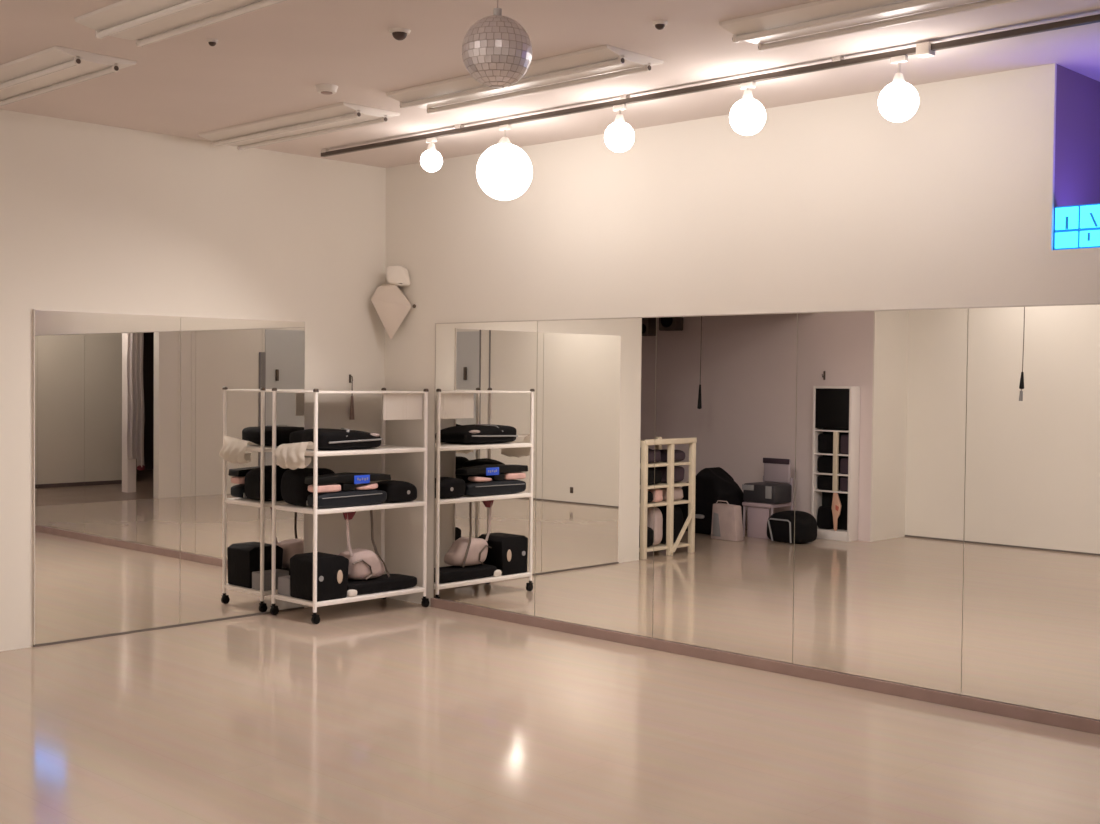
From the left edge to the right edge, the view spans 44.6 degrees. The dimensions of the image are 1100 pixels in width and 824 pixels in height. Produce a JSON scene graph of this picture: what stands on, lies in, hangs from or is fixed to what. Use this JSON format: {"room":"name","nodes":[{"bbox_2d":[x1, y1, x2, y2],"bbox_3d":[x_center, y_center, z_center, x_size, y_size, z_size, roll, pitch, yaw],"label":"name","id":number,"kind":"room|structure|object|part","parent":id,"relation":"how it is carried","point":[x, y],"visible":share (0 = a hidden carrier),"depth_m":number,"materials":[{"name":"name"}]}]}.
{"room":"exercise studio","nodes":[
{"label":"exercise studio","id":0,"kind":"room"},
{"bbox_2d":[0,109,385,650],"bbox_3d":[-2.102,-0.178,8.085,0.158,2.876,2.702,2,2,44],"label":"wall","id":1,"kind":"structure","parent":0,"point":[94,217],"depth_m":7.86,"materials":[{"name":"paint"}]},
{"bbox_2d":[35,310,179,643],"bbox_3d":[-2.485,0.351,7.581,0.010,1.811,0.882,2,2,44],"label":"wall mirror","id":2,"kind":"object","parent":1,"relation":"attached to","point":[107,385],"visible":1,"depth_m":7.56,"materials":[{"name":"white mirror"}]},
{"bbox_2d":[33,606,303,646],"bbox_3d":[-2.187,1.258,7.925,0.016,0.012,1.775,2,2,44],"label":"baseboard","id":3,"kind":"structure","parent":1,"relation":"attached to","point":[302,607],"depth_m":7.82,"materials":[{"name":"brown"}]},
{"bbox_2d":[33,309,305,644],"bbox_3d":[-2.178,0.344,7.901,0.015,1.818,1.775,2,2,44],"label":"trim","id":4,"kind":"structure","parent":1,"relation":"attached to","point":[33,309],"depth_m":7.27,"materials":[{"name":"silver metal"}]},
{"bbox_2d":[180,317,304,623],"bbox_3d":[-1.873,0.340,8.220,0.010,1.811,0.882,2,2,44],"label":"wall mirror","id":5,"kind":"object","parent":1,"relation":"attached to","point":[230,369],"visible":0.93,"depth_m":8.16,"materials":[{"name":"white mirror"}]},
{"bbox_2d":[349,374,354,419],"bbox_3d":[-1.298,-0.098,8.783,0.043,0.295,0.034,2,2,44],"label":"tassel","id":6,"kind":"object","parent":1,"relation":"hanging from","point":[351,417],"visible":1,"depth_m":8.77,"materials":[{"name":"grey fabric"}]},
{"bbox_2d":[0,598,1099,823],"bbox_3d":[-1.304,1.391,5.809,10.400,0.120,7.300,2,2,44],"label":"floor","id":7,"kind":"structure","parent":0,"point":[388,710],"depth_m":5.54,"materials":[{"name":"laminate"}]},
{"bbox_2d":[270,388,428,623],"bbox_3d":[-1.250,0.554,8.474,0.460,1.408,0.915,2,2,44],"label":"storage rack","id":8,"kind":"object","parent":7,"relation":"on","point":[383,449],"visible":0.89,"depth_m":8.29,"materials":[{"name":"white metal"}]},
{"bbox_3d":[-1.708,0.527,8.303,0.025,1.320,0.025,2,2,44],"label":"post","id":9,"kind":"part","parent":8,"relation":"part of","materials":[{"name":"white metal"}]},
{"bbox_2d":[278,575,289,596],"bbox_3d":[-1.573,1.076,8.347,0.125,0.110,0.200,2,2,44],"label":"box","id":10,"kind":"object","parent":8,"relation":"on","point":[283,581],"visible":0.45,"depth_m":8.28,"materials":[{"name":"white cardboard"}]},
{"bbox_2d":[275,441,313,469],"bbox_3d":[-1.542,0.259,8.111,0.308,0.176,0.133,2,2,44],"label":"cloth","id":11,"kind":"object","parent":8,"relation":"on","point":[291,455],"visible":0.98,"depth_m":8.06,"materials":[{"name":"white fabric"}]},
{"bbox_2d":[282,467,332,505],"bbox_3d":[-1.486,0.461,8.318,0.270,0.233,0.305,2,2,44],"label":"black holdall","id":12,"kind":"object","parent":8,"relation":"on","point":[295,491],"visible":0.52,"depth_m":8.20,"materials":[{"name":"black fabric"}]},
{"bbox_3d":[-1.400,0.538,8.008,0.025,1.320,0.025,2,2,44],"label":"post","id":13,"kind":"part","parent":8,"relation":"part of","materials":[{"name":"white metal"}]},
{"bbox_2d":[290,552,348,601],"bbox_3d":[-1.411,1.005,8.218,0.264,0.262,0.263,2,2,44],"label":"crate","id":14,"kind":"object","parent":8,"relation":"on","point":[332,570],"visible":1,"depth_m":8.13,"materials":[{"name":"black fabric"}]},
{"bbox_2d":[290,428,381,449],"bbox_3d":[-1.332,0.164,8.377,0.396,0.132,0.510,2,2,44],"label":"shoulder bag","id":15,"kind":"object","parent":8,"relation":"on","point":[343,438],"visible":0.89,"depth_m":8.21,"materials":[{"name":"black fabric"}]},
{"bbox_2d":[307,489,386,507],"bbox_3d":[-1.247,0.531,8.270,0.131,0.099,0.554,2,2,44],"label":"pouch","id":16,"kind":"object","parent":8,"relation":"on","point":[371,496],"visible":0.86,"depth_m":8.21,"materials":[{"name":"black fabric"}]},
{"bbox_2d":[308,484,340,492],"bbox_3d":[-1.367,0.461,8.142,0.105,0.051,0.195,2,2,44],"label":"packet","id":17,"kind":"object","parent":16,"relation":"on","point":[323,488],"visible":0.85,"depth_m":8.10,"materials":[{"name":"pink plastic"}]},
{"bbox_2d":[337,482,355,490],"bbox_3d":[-1.255,0.458,8.253,0.082,0.051,0.100,2,2,44],"label":"case","id":18,"kind":"object","parent":16,"relation":"on","point":[344,486],"visible":0.73,"depth_m":8.22,"materials":[{"name":"black fabric"}]},
{"bbox_2d":[305,472,390,484],"bbox_3d":[-1.239,0.408,8.275,0.122,0.065,0.584,2,2,44],"label":"case","id":19,"kind":"object","parent":18,"relation":"on","point":[346,477],"visible":1,"depth_m":8.22,"materials":[{"name":"black fabric"}]},
{"bbox_2d":[356,482,378,489],"bbox_3d":[-1.151,0.462,8.362,0.102,0.040,0.170,2,2,44],"label":"packet","id":20,"kind":"object","parent":16,"relation":"on","point":[366,486],"visible":0.91,"depth_m":8.33,"materials":[{"name":"pink plastic"}]},
{"bbox_2d":[274,500,424,514],"bbox_3d":[-1.253,0.589,8.467,0.440,0.026,0.872,2,2,44],"label":"shelf","id":21,"kind":"object","parent":8,"relation":"attached to","point":[313,510],"depth_m":8.25,"materials":[{"name":"white metal"}]},
{"bbox_2d":[274,586,424,606],"bbox_3d":[-1.259,1.144,8.482,0.440,0.026,0.872,2,2,44],"label":"shelf","id":22,"kind":"object","parent":8,"relation":"attached to","point":[416,589],"depth_m":8.27,"materials":[{"name":"white metal"}]},
{"bbox_3d":[-1.247,-0.126,8.448,0.434,0.011,0.868,2,2,44],"label":"panel","id":23,"kind":"part","parent":8,"relation":"part of","materials":[{"name":"white metal"}]},
{"bbox_2d":[347,590,356,596],"bbox_3d":[-1.220,1.115,8.258,0.040,0.044,0.069,2,2,44],"label":"tissue wad","id":24,"kind":"object","parent":8,"relation":"on","point":[350,593],"visible":1,"depth_m":8.24,"materials":[{"name":"white paper"}]},
{"bbox_2d":[304,445,425,456],"bbox_3d":[-1.250,0.242,8.457,0.440,0.026,0.872,2,2,44],"label":"shelf","id":25,"kind":"object","parent":8,"relation":"attached to","point":[382,449],"depth_m":8.31,"materials":[{"name":"white metal"}]},
{"bbox_2d":[347,573,416,594],"bbox_3d":[-1.115,1.091,8.523,0.235,0.080,0.563,2,2,44],"label":"bag","id":26,"kind":"object","parent":8,"relation":"on","point":[396,581],"visible":0.69,"depth_m":8.45,"materials":[{"name":"black fabric"}]},
{"bbox_2d":[338,510,389,579],"bbox_3d":[-1.201,0.829,8.441,0.240,0.448,0.344,2,2,44],"label":"tote bag","id":27,"kind":"object","parent":26,"relation":"on","point":[363,564],"visible":0.84,"depth_m":8.36,"materials":[{"name":"fabric"}]},
{"bbox_3d":[-1.162,0.980,8.336,0.141,0.132,0.021,-1,2,-36],"label":"handle","id":28,"kind":"part","parent":27,"relation":"part of","materials":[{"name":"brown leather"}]},
{"bbox_3d":[-1.110,0.516,8.926,0.025,1.320,0.025,2,2,44],"label":"post","id":29,"kind":"part","parent":8,"relation":"part of","materials":[{"name":"white metal"}]},
{"bbox_2d":[376,480,417,502],"bbox_3d":[-0.992,0.507,8.597,0.210,0.135,0.256,2,2,44],"label":"bag","id":30,"kind":"object","parent":8,"relation":"on","point":[397,491],"visible":0.86,"depth_m":8.51,"materials":[{"name":"black fabric"}]},
{"bbox_2d":[383,393,421,419],"bbox_3d":[-0.932,-0.034,8.511,0.005,0.166,0.322,2,2,44],"label":"paper sheet","id":31,"kind":"object","parent":8,"relation":"hanging from","point":[395,406],"visible":1,"depth_m":8.51,"materials":[{"name":"white paper"}]},
{"bbox_3d":[-0.802,0.527,8.632,0.025,1.320,0.025,2,2,44],"label":"post","id":32,"kind":"part","parent":8,"relation":"part of","materials":[{"name":"white metal"}]},
{"bbox_2d":[0,0,1099,167],"bbox_3d":[0.421,-1.546,4.174,15.000,0.120,7.400,2,2,44],"label":"ceiling","id":33,"kind":"structure","parent":0,"point":[267,62],"depth_m":5.84,"materials":[{"name":"paint"}]},
{"bbox_2d":[0,46,136,105],"bbox_3d":[-2.475,-1.542,6.312,1.424,0.062,0.378,2,2,44],"label":"ceiling light","id":34,"kind":"object","parent":33,"relation":"attached to","point":[56,67],"visible":1,"depth_m":5.99,"materials":[{"name":"white metal"}]},
{"bbox_2d":[74,57,80,64],"bbox_3d":[-2.030,-1.511,5.764,0.016,0.040,0.026,2,2,44],"label":"socket","id":35,"kind":"object","parent":34,"relation":"attached to","point":[77,60],"depth_m":5.76,"materials":[{"name":"brown plastic"}]},
{"bbox_2d":[112,64,118,71],"bbox_3d":[-1.908,-1.513,5.891,0.016,0.040,0.026,2,2,44],"label":"socket","id":36,"kind":"object","parent":34,"relation":"attached to","point":[115,67],"depth_m":5.88,"materials":[{"name":"brown plastic"}]},
{"bbox_2d":[74,0,285,46],"bbox_3d":[-1.214,-1.490,4.883,1.424,0.062,0.378,2,2,44],"label":"ceiling light","id":37,"kind":"object","parent":33,"relation":"attached to","point":[146,22],"visible":1,"depth_m":5.06,"materials":[{"name":"white metal"}]},
{"bbox_2d":[206,38,217,45],"bbox_3d":[-1.398,-1.529,5.558,0.048,0.029,0.048,2,2,44],"label":"ceiling sensor","id":38,"kind":"object","parent":33,"relation":"attached to","point":[212,42],"visible":1,"depth_m":5.54,"materials":[{"name":"white plastic"}]},
{"bbox_2d":[198,102,399,150],"bbox_3d":[-1.410,-1.560,7.410,1.364,0.062,0.378,2,2,44],"label":"ceiling light","id":39,"kind":"object","parent":33,"relation":"attached to","point":[341,116],"visible":1,"depth_m":7.27,"materials":[{"name":"white metal"}]},
{"bbox_2d":[355,111,360,117],"bbox_3d":[-0.985,-1.531,6.882,0.020,0.040,0.026,2,2,44],"label":"socket","id":40,"kind":"object","parent":39,"relation":"attached to","point":[357,113],"depth_m":6.88,"materials":[{"name":"brown"}]},
{"bbox_2d":[382,115,386,122],"bbox_3d":[-0.864,-1.533,7.009,0.016,0.040,0.026,2,2,44],"label":"socket","id":41,"kind":"object","parent":39,"relation":"attached to","point":[384,117],"depth_m":7.00,"materials":[{"name":"brown plastic"}]},
{"bbox_2d":[315,84,337,94],"bbox_3d":[-1.070,-1.545,6.434,0.110,0.034,0.110,2,2,44],"label":"smoke detector","id":42,"kind":"object","parent":33,"relation":"attached to","point":[327,89],"visible":1,"depth_m":6.40,"materials":[{"name":"white plastic"}]},
{"bbox_2d":[389,28,410,40],"bbox_3d":[-0.602,-1.516,5.377,0.090,0.054,0.090,2,2,44],"label":"ceiling sensor","id":43,"kind":"object","parent":33,"relation":"attached to","point":[399,34],"visible":0.94,"depth_m":5.35,"materials":[{"name":"white plastic"}]},
{"bbox_2d":[462,0,531,87],"bbox_3d":[-0.160,-1.241,4.099,0.215,0.497,0.214,2,2,44],"label":"ball","id":44,"kind":"object","parent":33,"relation":"hanging from","point":[496,49],"visible":1,"depth_m":4.03,"materials":[{"name":"silver metal"}]},
{"bbox_2d":[386,45,663,113],"bbox_3d":[-0.153,-1.515,6.207,1.444,0.062,0.378,2,2,44],"label":"ceiling light","id":45,"kind":"object","parent":33,"relation":"attached to","point":[604,62],"visible":0.99,"depth_m":6.05,"materials":[{"name":"white metal"}]},
{"bbox_2d":[618,55,624,64],"bbox_3d":[0.300,-1.485,5.652,0.020,0.040,0.026,2,2,44],"label":"socket","id":46,"kind":"object","parent":45,"relation":"attached to","point":[621,58],"depth_m":5.64,"materials":[{"name":"brown plastic"}]},
{"bbox_2d":[645,63,650,71],"bbox_3d":[0.421,-1.487,5.779,0.016,0.040,0.026,2,2,44],"label":"socket","id":47,"kind":"object","parent":45,"relation":"attached to","point":[647,65],"depth_m":5.77,"materials":[{"name":"brown plastic"}]},
{"bbox_2d":[652,20,667,29],"bbox_3d":[0.427,-1.501,5.208,0.060,0.036,0.060,2,2,44],"label":"ceiling sensor","id":48,"kind":"object","parent":33,"relation":"attached to","point":[659,24],"visible":1,"depth_m":5.19,"materials":[{"name":"white plastic"}]},
{"bbox_2d":[321,14,1099,156],"bbox_3d":[0.890,-1.502,6.075,6.350,0.060,0.060,2,2,44],"label":"track","id":49,"kind":"object","parent":33,"relation":"attached to","point":[926,49],"visible":1,"depth_m":5.98,"materials":[{"name":"grey metal"}]},
{"bbox_2d":[420,137,441,171],"bbox_3d":[-0.668,-1.450,7.569,0.124,0.190,0.124,2,2,44],"label":"lamp","id":50,"kind":"object","parent":49,"relation":"hanging from","point":[431,160],"visible":1,"depth_m":7.53,"materials":[{"name":"white glass"}]},
{"bbox_3d":[-0.669,-1.417,7.570,0.124,0.124,0.124,2,2,44],"label":"globe","id":51,"kind":"part","parent":50,"relation":"part of","materials":[{"name":"white glass"}]},
{"bbox_2d":[476,124,532,199],"bbox_3d":[-0.243,-1.331,7.164,0.300,0.398,0.300,2,2,44],"label":"lamp","id":52,"kind":"object","parent":49,"relation":"hanging from","point":[504,170],"visible":1,"depth_m":7.06,"materials":[{"name":"white glass"}]},
{"bbox_2d":[604,104,633,151],"bbox_3d":[0.342,-1.394,6.602,0.148,0.230,0.148,2,2,44],"label":"lamp","id":53,"kind":"object","parent":49,"relation":"hanging from","point":[619,136],"visible":1,"depth_m":6.56,"materials":[{"name":"white glass"}]},
{"bbox_3d":[0.342,-1.353,6.603,0.148,0.148,0.148,2,2,44],"label":"globe","id":54,"kind":"part","parent":53,"relation":"part of","materials":[{"name":"white glass"}]},
{"bbox_2d":[729,81,765,134],"bbox_3d":[0.895,-1.371,6.073,0.164,0.236,0.164,2,2,44],"label":"lamp","id":55,"kind":"object","parent":49,"relation":"hanging from","point":[747,116],"visible":1,"depth_m":6.02,"materials":[{"name":"white glass"}]},
{"bbox_3d":[0.894,-1.335,6.074,0.164,0.164,0.164,2,2,44],"label":"globe","id":56,"kind":"part","parent":55,"relation":"part of","materials":[{"name":"white glass"}]},
{"bbox_2d":[878,55,918,121],"bbox_3d":[1.442,-1.335,5.550,0.164,0.268,0.164,2,2,44],"label":"lamp","id":57,"kind":"object","parent":49,"relation":"hanging from","point":[898,101],"visible":1,"depth_m":5.50,"materials":[{"name":"white glass"}]},
{"bbox_3d":[1.441,-1.283,5.551,0.164,0.164,0.164,2,2,44],"label":"globe","id":58,"kind":"part","parent":57,"relation":"part of","materials":[{"name":"white glass"}]},
{"bbox_2d":[719,0,1021,50],"bbox_3d":[1.297,-1.464,4.846,1.424,0.062,0.378,2,2,44],"label":"ceiling light","id":59,"kind":"object","parent":33,"relation":"attached to","point":[821,19],"visible":1,"depth_m":4.99,"materials":[{"name":"white metal"}]},
{"bbox_2d":[732,34,738,42],"bbox_3d":[0.729,-1.470,5.268,0.020,0.040,0.026,2,2,44],"label":"socket","id":60,"kind":"object","parent":59,"relation":"attached to","point":[735,38],"depth_m":5.26,"materials":[{"name":"white plastic"}]},
{"bbox_2d":[758,43,764,50],"bbox_3d":[0.851,-1.472,5.395,0.020,0.040,0.026,2,2,44],"label":"socket","id":61,"kind":"object","parent":59,"relation":"attached to","point":[761,46],"depth_m":5.38,"materials":[{"name":"white plastic"}]},
{"bbox_2d":[384,63,1099,719],"bbox_3d":[3.139,-0.040,4.949,12.070,2.876,0.018,2,2,44],"label":"wall","id":62,"kind":"structure","parent":0,"point":[834,204],"depth_m":6.96,"materials":[{"name":"paint"}]},
{"bbox_2d":[371,266,415,338],"bbox_3d":[-1.018,-0.718,8.842,0.322,0.481,0.146,1,2,13],"label":"wall speaker","id":63,"kind":"object","parent":62,"relation":"attached to","point":[390,303],"visible":1,"depth_m":8.78,"materials":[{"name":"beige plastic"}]},
{"bbox_2d":[434,321,537,615],"bbox_3d":[-0.410,0.329,8.334,0.910,1.765,0.010,2,2,44],"label":"wall mirror","id":64,"kind":"object","parent":62,"relation":"attached to","point":[486,378],"visible":1,"depth_m":8.31,"materials":[{"name":"white mirror"}]},
{"bbox_2d":[535,318,656,637],"bbox_3d":[0.249,0.352,7.703,0.908,1.765,0.010,2,2,44],"label":"wall mirror","id":65,"kind":"object","parent":62,"relation":"attached to","point":[596,378],"visible":1,"depth_m":7.68,"materials":[{"name":"white mirror"}]},
{"bbox_2d":[653,313,797,662],"bbox_3d":[0.908,0.376,7.072,0.908,1.765,0.010,2,2,44],"label":"wall mirror","id":66,"kind":"object","parent":62,"relation":"attached to","point":[725,419],"visible":1,"depth_m":7.05,"materials":[{"name":"white mirror"}]},
{"bbox_2d":[430,598,1099,734],"bbox_3d":[1.221,1.302,6.779,5.500,0.056,0.026,2,2,44],"label":"baseboard","id":67,"kind":"structure","parent":62,"relation":"attached to","point":[1046,717],"depth_m":6.74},
{"bbox_2d":[433,303,1099,597],"bbox_3d":[1.239,0.386,6.755,5.488,1.773,0.015,2,2,44],"label":"trim","id":68,"kind":"structure","parent":62,"relation":"attached to","point":[1087,303],"depth_m":7.09,"materials":[{"name":"silver metal"}]},
{"bbox_2d":[793,308,968,693],"bbox_3d":[1.566,0.400,6.442,0.908,1.765,0.010,2,2,44],"label":"wall mirror","id":69,"kind":"object","parent":62,"relation":"attached to","point":[881,417],"visible":1,"depth_m":6.41,"materials":[{"name":"white mirror"}]},
{"bbox_2d":[961,305,1099,719],"bbox_3d":[2.224,0.423,5.811,0.908,1.765,0.010,2,2,44],"label":"wall mirror","id":70,"kind":"object","parent":62,"relation":"attached to","point":[1031,637],"visible":1,"depth_m":5.90,"materials":[{"name":"white mirror"}]},
{"bbox_2d":[1053,64,1099,249],"bbox_3d":[3.228,-1.043,5.648,2.000,0.908,1.140,2,2,44],"label":"wall niche","id":71,"kind":"object","parent":62,"relation":"in","point":[1077,135],"visible":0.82,"depth_m":6.01,"materials":[{"name":"paint"}]},
{"bbox_2d":[1054,203,1099,249],"bbox_3d":[2.526,-0.788,5.559,0.877,0.190,0.057,2,2,44],"label":"lit sign","id":72,"kind":"object","parent":71,"relation":"on","point":[1076,226],"visible":0.99,"depth_m":5.77,"materials":[{"name":"blue plastic"}]}
]}

